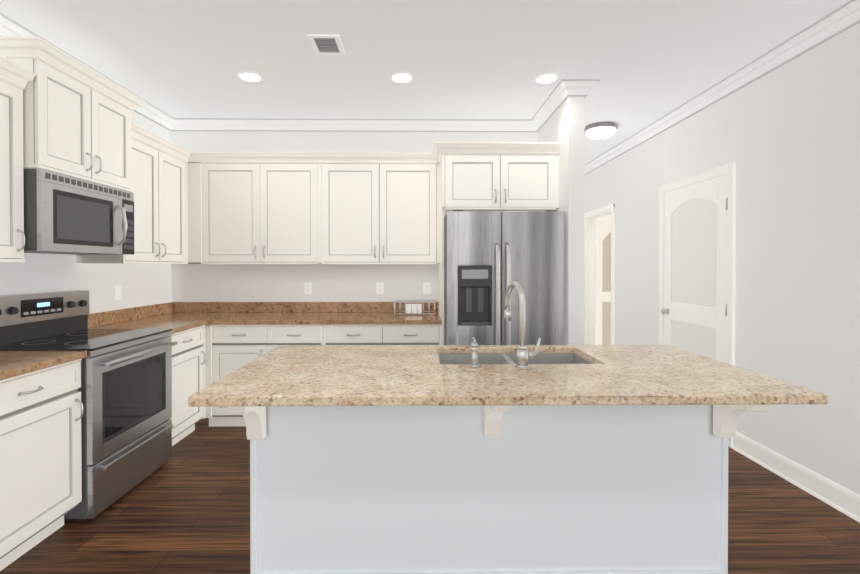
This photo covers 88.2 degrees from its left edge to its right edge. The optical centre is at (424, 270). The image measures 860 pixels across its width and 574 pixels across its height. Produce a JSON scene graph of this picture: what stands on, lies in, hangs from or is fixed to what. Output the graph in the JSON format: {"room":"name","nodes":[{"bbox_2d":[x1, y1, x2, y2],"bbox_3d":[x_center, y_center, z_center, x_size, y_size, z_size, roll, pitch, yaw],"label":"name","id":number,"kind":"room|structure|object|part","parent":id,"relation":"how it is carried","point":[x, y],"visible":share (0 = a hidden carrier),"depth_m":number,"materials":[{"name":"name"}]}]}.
{"room":"kitchen","nodes":[
{"label":"kitchen","id":0,"kind":"room"},
{"bbox_2d":[0,110,171,313],"bbox_3d":[-2.450,-0.031,0.797,0.120,2.740,7.140,0,0,-1],"label":"wall","id":1,"kind":"structure","parent":0,"point":[142,284],"depth_m":3.28,"materials":[{"name":"white paint"}]},
{"bbox_2d":[0,72,27,261],"bbox_3d":[-2.238,-0.495,2.038,0.330,0.910,0.519,0,0,-1],"label":"upper cabinet","id":2,"kind":"object","parent":1,"relation":"attached to","point":[12,236],"depth_m":2.23,"materials":[{"name":"white paint"}]},
{"bbox_2d":[0,40,135,195],"bbox_3d":[-2.212,-0.859,2.678,0.396,0.643,0.760,0,0,-1],"label":"upper cabinet","id":3,"kind":"object","parent":1,"relation":"attached to","point":[62,112],"depth_m":2.53,"materials":[{"name":"white paint"}]},
{"bbox_2d":[23,169,133,254],"bbox_3d":[-2.175,-0.318,2.682,0.469,0.427,0.754,0,0,-1],"label":"over-the-range microwave","id":4,"kind":"object","parent":3,"relation":"attached to","point":[64,214],"visible":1,"depth_m":2.54,"materials":[{"name":"grey metal"}]},
{"bbox_3d":[-0.646,-1.058,2.204,3.515,0.238,3.448,0,0,-1],"label":"crown","id":5,"kind":"part","parent":3,"relation":"part of","materials":[{"name":"white paint"}]},
{"bbox_2d":[0,13,175,130],"bbox_3d":[-2.348,-1.352,0.788,0.084,0.097,6.900,0,0,-1],"label":"crown molding","id":6,"kind":"structure","parent":1,"relation":"attached to","point":[8,27],"depth_m":3.69,"materials":[{"name":"white paint"}]},
{"bbox_2d":[115,286,121,300],"bbox_3d":[-2.415,0.179,3.499,0.008,0.114,0.070,0,0,-1],"label":"wall outlet","id":7,"kind":"object","parent":1,"relation":"attached to","point":[118,292],"visible":1,"depth_m":3.50,"materials":[{"name":"white plastic"}]},
{"bbox_2d":[75,136,187,263],"bbox_3d":[-2.254,-0.506,3.497,0.330,0.910,0.868,0,0,-1],"label":"upper cabinet","id":8,"kind":"object","parent":1,"relation":"attached to","point":[160,201],"depth_m":3.47,"materials":[{"name":"white paint"}]},
{"bbox_2d":[172,130,539,312],"bbox_3d":[-0.655,-0.057,4.328,3.490,2.740,0.120,0,0,-1],"label":"wall","id":9,"kind":"structure","parent":0,"point":[190,282],"depth_m":4.26,"materials":[{"name":"white paint"}]},
{"bbox_2d":[188,160,323,263],"bbox_3d":[-1.515,-0.510,4.073,1.198,0.910,0.359,0,0,-1],"label":"upper cabinet","id":10,"kind":"object","parent":9,"relation":"attached to","point":[240,211],"depth_m":3.93,"materials":[{"name":"white paint"}]},
{"bbox_2d":[304,282,311,293],"bbox_3d":[-1.120,0.174,4.258,0.070,0.114,0.008,0,0,-1],"label":"wall outlet","id":11,"kind":"object","parent":9,"relation":"attached to","point":[307,287],"visible":1,"depth_m":4.26,"materials":[{"name":"white plastic"}]},
{"bbox_2d":[176,118,527,131],"bbox_3d":[-0.624,-1.378,4.217,3.430,0.097,0.085,0,0,-1],"label":"crown molding","id":12,"kind":"structure","parent":9,"relation":"attached to","point":[182,124],"depth_m":4.22,"materials":[{"name":"white paint"}]},
{"bbox_2d":[376,282,383,293],"bbox_3d":[-0.430,0.174,4.266,0.070,0.114,0.008,0,0,-1],"label":"wall outlet","id":13,"kind":"object","parent":9,"relation":"attached to","point":[379,287],"visible":1,"depth_m":4.26,"materials":[{"name":"white plastic"}]},
{"bbox_2d":[324,160,439,263],"bbox_3d":[-0.439,-0.510,4.100,1.143,0.910,0.330,0,0,-1],"label":"upper cabinet","id":14,"kind":"object","parent":9,"relation":"attached to","point":[376,211],"depth_m":3.94,"materials":[{"name":"white paint"}]},
{"bbox_2d":[423,282,429,293],"bbox_3d":[0.020,0.174,4.272,0.070,0.114,0.008,0,0,-1],"label":"wall outlet","id":15,"kind":"object","parent":9,"relation":"attached to","point":[426,287],"visible":1,"depth_m":4.27,"materials":[{"name":"white plastic"}]},
{"bbox_2d":[436,142,559,216],"bbox_3d":[0.616,-0.764,3.945,0.952,0.531,0.660,0,0,-1],"label":"upper cabinet","id":16,"kind":"object","parent":9,"relation":"attached to","point":[475,176],"depth_m":3.62,"materials":[{"name":"white paint"}]},
{"bbox_2d":[0,0,849,163],"bbox_3d":[0.845,-1.461,2.175,6.740,0.100,9.840,0,0,-1],"label":"ceiling","id":17,"kind":"structure","parent":0,"point":[647,62],"depth_m":2.86,"materials":[{"name":"white paint"}]},
{"bbox_2d":[237,71,262,81],"bbox_3d":[-1.278,-1.414,3.251,0.176,0.008,0.176,0,0,-1],"label":"recessed light","id":18,"kind":"object","parent":17,"relation":"in","point":[249,76],"visible":1,"depth_m":3.23,"materials":[{"name":"white plastic"}]},
{"bbox_2d":[307,34,344,54],"bbox_3d":[-0.613,-1.411,2.778,0.190,0.008,0.240,0,0,-1],"label":"ceiling vent","id":19,"kind":"object","parent":17,"relation":"in","point":[326,44],"visible":1,"depth_m":2.76,"materials":[{"name":"white plastic"}]},
{"bbox_2d":[390,72,413,82],"bbox_3d":[-0.168,-1.415,3.264,0.176,0.008,0.176,0,0,-1],"label":"recessed light","id":20,"kind":"object","parent":17,"relation":"in","point":[401,77],"visible":1,"depth_m":3.25,"materials":[{"name":"white plastic"}]},
{"bbox_2d":[534,73,558,83],"bbox_3d":[0.902,-1.415,3.276,0.176,0.008,0.176,0,0,-1],"label":"recessed light","id":21,"kind":"object","parent":17,"relation":"in","point":[545,78],"visible":1,"depth_m":3.26,"materials":[{"name":"white plastic"}]},
{"bbox_2d":[585,122,617,139],"bbox_3d":[1.749,-1.359,4.406,0.316,0.134,0.316,0,0,-1],"label":"light","id":22,"kind":"object","parent":17,"relation":"attached to","point":[599,130],"visible":1,"depth_m":4.31,"materials":[{"name":"silver metal"}]},
{"bbox_2d":[0,418,859,573],"bbox_3d":[0.845,1.379,2.196,6.740,0.100,9.840,0,0,-1],"label":"floor","id":23,"kind":"structure","parent":0,"point":[185,509],"depth_m":2.29,"materials":[{"name":"brown wood"}]},
{"bbox_2d":[0,359,82,570],"bbox_3d":[-2.091,0.893,1.968,0.620,0.875,0.681,0,0,-1],"label":"base cabinet","id":24,"kind":"object","parent":23,"relation":"on","point":[41,413],"depth_m":2.06,"materials":[{"name":"white paint"}]},
{"bbox_2d":[0,326,95,380],"bbox_3d":[-2.070,0.392,1.380,0.650,0.135,1.851,0,0,-1],"label":"countertop","id":25,"kind":"structure","parent":24,"relation":"on","point":[12,363],"depth_m":2.11,"materials":[{"name":"stone"}]},
{"bbox_2d":[0,290,177,520],"bbox_3d":[-2.043,0.733,2.692,0.727,1.185,0.756,0,0,-1],"label":"range","id":26,"kind":"object","parent":23,"relation":"on","point":[125,389],"visible":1,"depth_m":2.59,"materials":[{"name":"grey metal"}]},
{"bbox_3d":[-1.742,1.166,2.698,0.065,0.275,0.746,0,0,-1],"label":"drawer","id":27,"kind":"part","parent":26,"relation":"part of","materials":[{"name":"metal"}]},
{"bbox_3d":[-1.730,0.739,2.695,0.100,0.563,0.746,0,0,-1],"label":"door","id":28,"kind":"part","parent":26,"relation":"part of","materials":[{"name":"metal"}]},
{"bbox_2d":[170,325,211,445],"bbox_3d":[-2.083,0.883,3.366,0.668,0.875,0.579,0,0,-1],"label":"base cabinet","id":29,"kind":"object","parent":23,"relation":"on","point":[192,355],"depth_m":3.41,"materials":[{"name":"white paint"}]},
{"bbox_2d":[88,306,207,333],"bbox_3d":[-2.089,0.378,3.323,0.654,0.135,0.503,0,0,-1],"label":"countertop","id":30,"kind":"structure","parent":29,"relation":"on","point":[176,317],"depth_m":3.54,"materials":[{"name":"stone"}]},
{"bbox_2d":[212,324,327,426],"bbox_3d":[-1.322,0.878,3.941,1.000,0.875,0.648,0,0,-1],"label":"base cabinet","id":31,"kind":"object","parent":23,"relation":"on","point":[234,347],"depth_m":3.65,"materials":[{"name":"white paint"}]},
{"bbox_2d":[328,314,443,344],"bbox_3d":[-0.355,0.878,3.966,0.999,0.875,0.620,0,0,-1],"label":"base cabinet","id":32,"kind":"object","parent":23,"relation":"on","point":[338,334],"depth_m":3.66,"materials":[{"name":"white paint"}]},
{"bbox_2d":[146,302,441,324],"bbox_3d":[-1.143,0.374,3.924,2.561,0.135,0.678,0,0,-1],"label":"countertop","id":33,"kind":"structure","parent":32,"relation":"on","point":[219,313],"depth_m":4.15,"materials":[{"name":"stone"}]},
{"bbox_2d":[394,300,434,314],"bbox_3d":[-0.093,0.345,4.107,0.376,0.118,0.227,0,0,-1],"label":"wine rack","id":34,"kind":"object","parent":33,"relation":"on","point":[411,308],"visible":1,"depth_m":4.02,"materials":[{"name":"metal"}]},
{"bbox_2d":[228,353,769,573],"bbox_3d":[0.264,0.893,2.008,1.934,0.875,0.886,0,0,-1],"label":"kitchen island","id":35,"kind":"object","parent":23,"relation":"on","point":[474,457],"depth_m":1.80,"materials":[{"name":"white paint"}]},
{"bbox_2d":[188,345,827,408],"bbox_3d":[0.286,0.441,1.986,2.174,0.039,0.985,0,0,-1],"label":"island countertop","id":36,"kind":"structure","parent":35,"relation":"on","point":[308,376],"depth_m":1.70,"materials":[{"name":"beige stone"}]},
{"bbox_2d":[468,337,479,368],"bbox_3d":[0.217,0.359,1.947,0.048,0.124,0.069,0,0,-1],"label":"soap dispenser","id":37,"kind":"object","parent":36,"relation":"on","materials":[{"name":"silver metal"}]},
{"bbox_2d":[438,353,592,363],"bbox_3d":[0.439,0.562,2.200,0.814,0.214,0.474,0,0,-1],"label":"sink","id":38,"kind":"object","parent":36,"relation":"in","point":[445,358],"depth_m":2.41,"materials":[{"name":"grey metal"}]},
{"bbox_2d":[504,281,543,368],"bbox_3d":[0.444,0.236,2.021,0.125,0.370,0.228,0,0,-1],"label":"faucet","id":39,"kind":"object","parent":36,"relation":"on","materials":[{"name":"grey metal"}]},
{"bbox_2d":[444,210,563,344],"bbox_3d":[0.621,0.424,3.797,0.910,1.787,0.918,0,0,-1],"label":"refrigerator","id":40,"kind":"object","parent":23,"relation":"on","point":[490,257],"visible":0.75,"depth_m":3.41,"materials":[{"name":"grey metal"}]},
{"bbox_3d":[0.382,0.400,3.448,0.417,1.710,0.070,0,0,-1],"label":"door","id":41,"kind":"part","parent":40,"relation":"part of","materials":[{"name":"metal"}]},
{"bbox_3d":[0.594,0.320,3.381,0.113,1.066,0.088,0,0,-1],"label":"handle","id":42,"kind":"part","parent":40,"relation":"part of","materials":[{"name":"grey metal"}]},
{"bbox_3d":[0.837,0.400,3.454,0.481,1.710,0.070,0,0,-1],"label":"door","id":43,"kind":"part","parent":40,"relation":"part of","materials":[{"name":"metal"}]},
{"bbox_2d":[540,123,547,141],"bbox_3d":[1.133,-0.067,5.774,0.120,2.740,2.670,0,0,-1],"label":"wall","id":44,"kind":"structure","parent":0,"point":[544,130],"depth_m":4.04,"materials":[{"name":"white paint"}]},
{"bbox_2d":[557,175,563,210],"bbox_3d":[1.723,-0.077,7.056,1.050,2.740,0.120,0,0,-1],"label":"wall","id":45,"kind":"structure","parent":0,"point":[561,177],"depth_m":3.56,"materials":[{"name":"white paint"}]},
{"bbox_2d":[564,97,587,344],"bbox_3d":[1.161,-0.050,3.390,0.120,2.740,0.002,0,0,-1],"label":"wall","id":46,"kind":"structure","parent":0,"point":[575,181],"depth_m":3.39,"materials":[{"name":"white paint"}]},
{"bbox_2d":[528,79,579,131],"bbox_3d":[1.064,-1.374,3.741,0.105,0.097,0.894,0,0,-1],"label":"crown molding","id":47,"kind":"structure","parent":46,"relation":"attached to","point":[566,88],"depth_m":3.61,"materials":[{"name":"white paint"}]},
{"bbox_2d":[576,79,599,96],"bbox_3d":[1.237,-1.384,5.138,0.095,0.097,3.684,0,0,-1],"label":"crown molding","id":48,"kind":"structure","parent":46,"relation":"attached to","point":[586,85],"depth_m":3.32,"materials":[{"name":"white paint"}]},
{"bbox_2d":[588,23,859,494],"bbox_3d":[2.374,-0.041,2.203,0.120,2.740,9.840,0,0,-1],"label":"wall","id":49,"kind":"structure","parent":0,"point":[786,137],"depth_m":2.83,"materials":[{"name":"white paint"}]},
{"bbox_2d":[584,204,614,344],"bbox_3d":[2.324,0.252,5.795,0.138,2.102,0.944,0,0,-1],"label":"laundry doorway","id":50,"kind":"structure","parent":49,"relation":"in","point":[590,280],"depth_m":6.19,"materials":[{"name":"white paint"}]},
{"bbox_2d":[596,218,610,344],"bbox_3d":[2.779,0.284,6.227,0.780,2.010,0.036,0,0,-9],"label":"door","id":51,"kind":"structure","parent":50,"relation":"attached to","point":[603,281],"depth_m":6.17,"materials":[{"name":"white paint"}]},
{"bbox_2d":[659,162,735,446],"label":"hall door","id":52,"kind":"structure","parent":49,"relation":"in","point":[697,241],"depth_m":3.68,"materials":[{"name":"white paint"}]},
{"bbox_3d":[2.289,0.290,3.790,0.013,2.038,0.862,0,0,-1],"label":"panel","id":53,"kind":"part","parent":52,"relation":"part of","materials":[{"name":"white paint"}]},
{"bbox_3d":[2.283,0.311,3.356,0.013,1.710,0.018,0,0,-1],"label":"hall door hinge","id":54,"kind":"part","parent":52,"relation":"part of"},
{"bbox_2d":[584,0,859,174],"bbox_3d":[2.272,-1.363,2.192,0.084,0.097,9.600,0,0,-1],"label":"crown molding","id":55,"kind":"structure","parent":49,"relation":"attached to","point":[841,19],"depth_m":3.07,"materials":[{"name":"white paint"}]},
{"bbox_2d":[729,431,859,522],"bbox_3d":[2.323,1.277,0.362,0.026,0.132,5.900,0,0,-1],"label":"baseboard","id":56,"kind":"structure","parent":49,"relation":"attached to","point":[842,499],"depth_m":2.67,"materials":[{"name":"white paint"}]}
]}

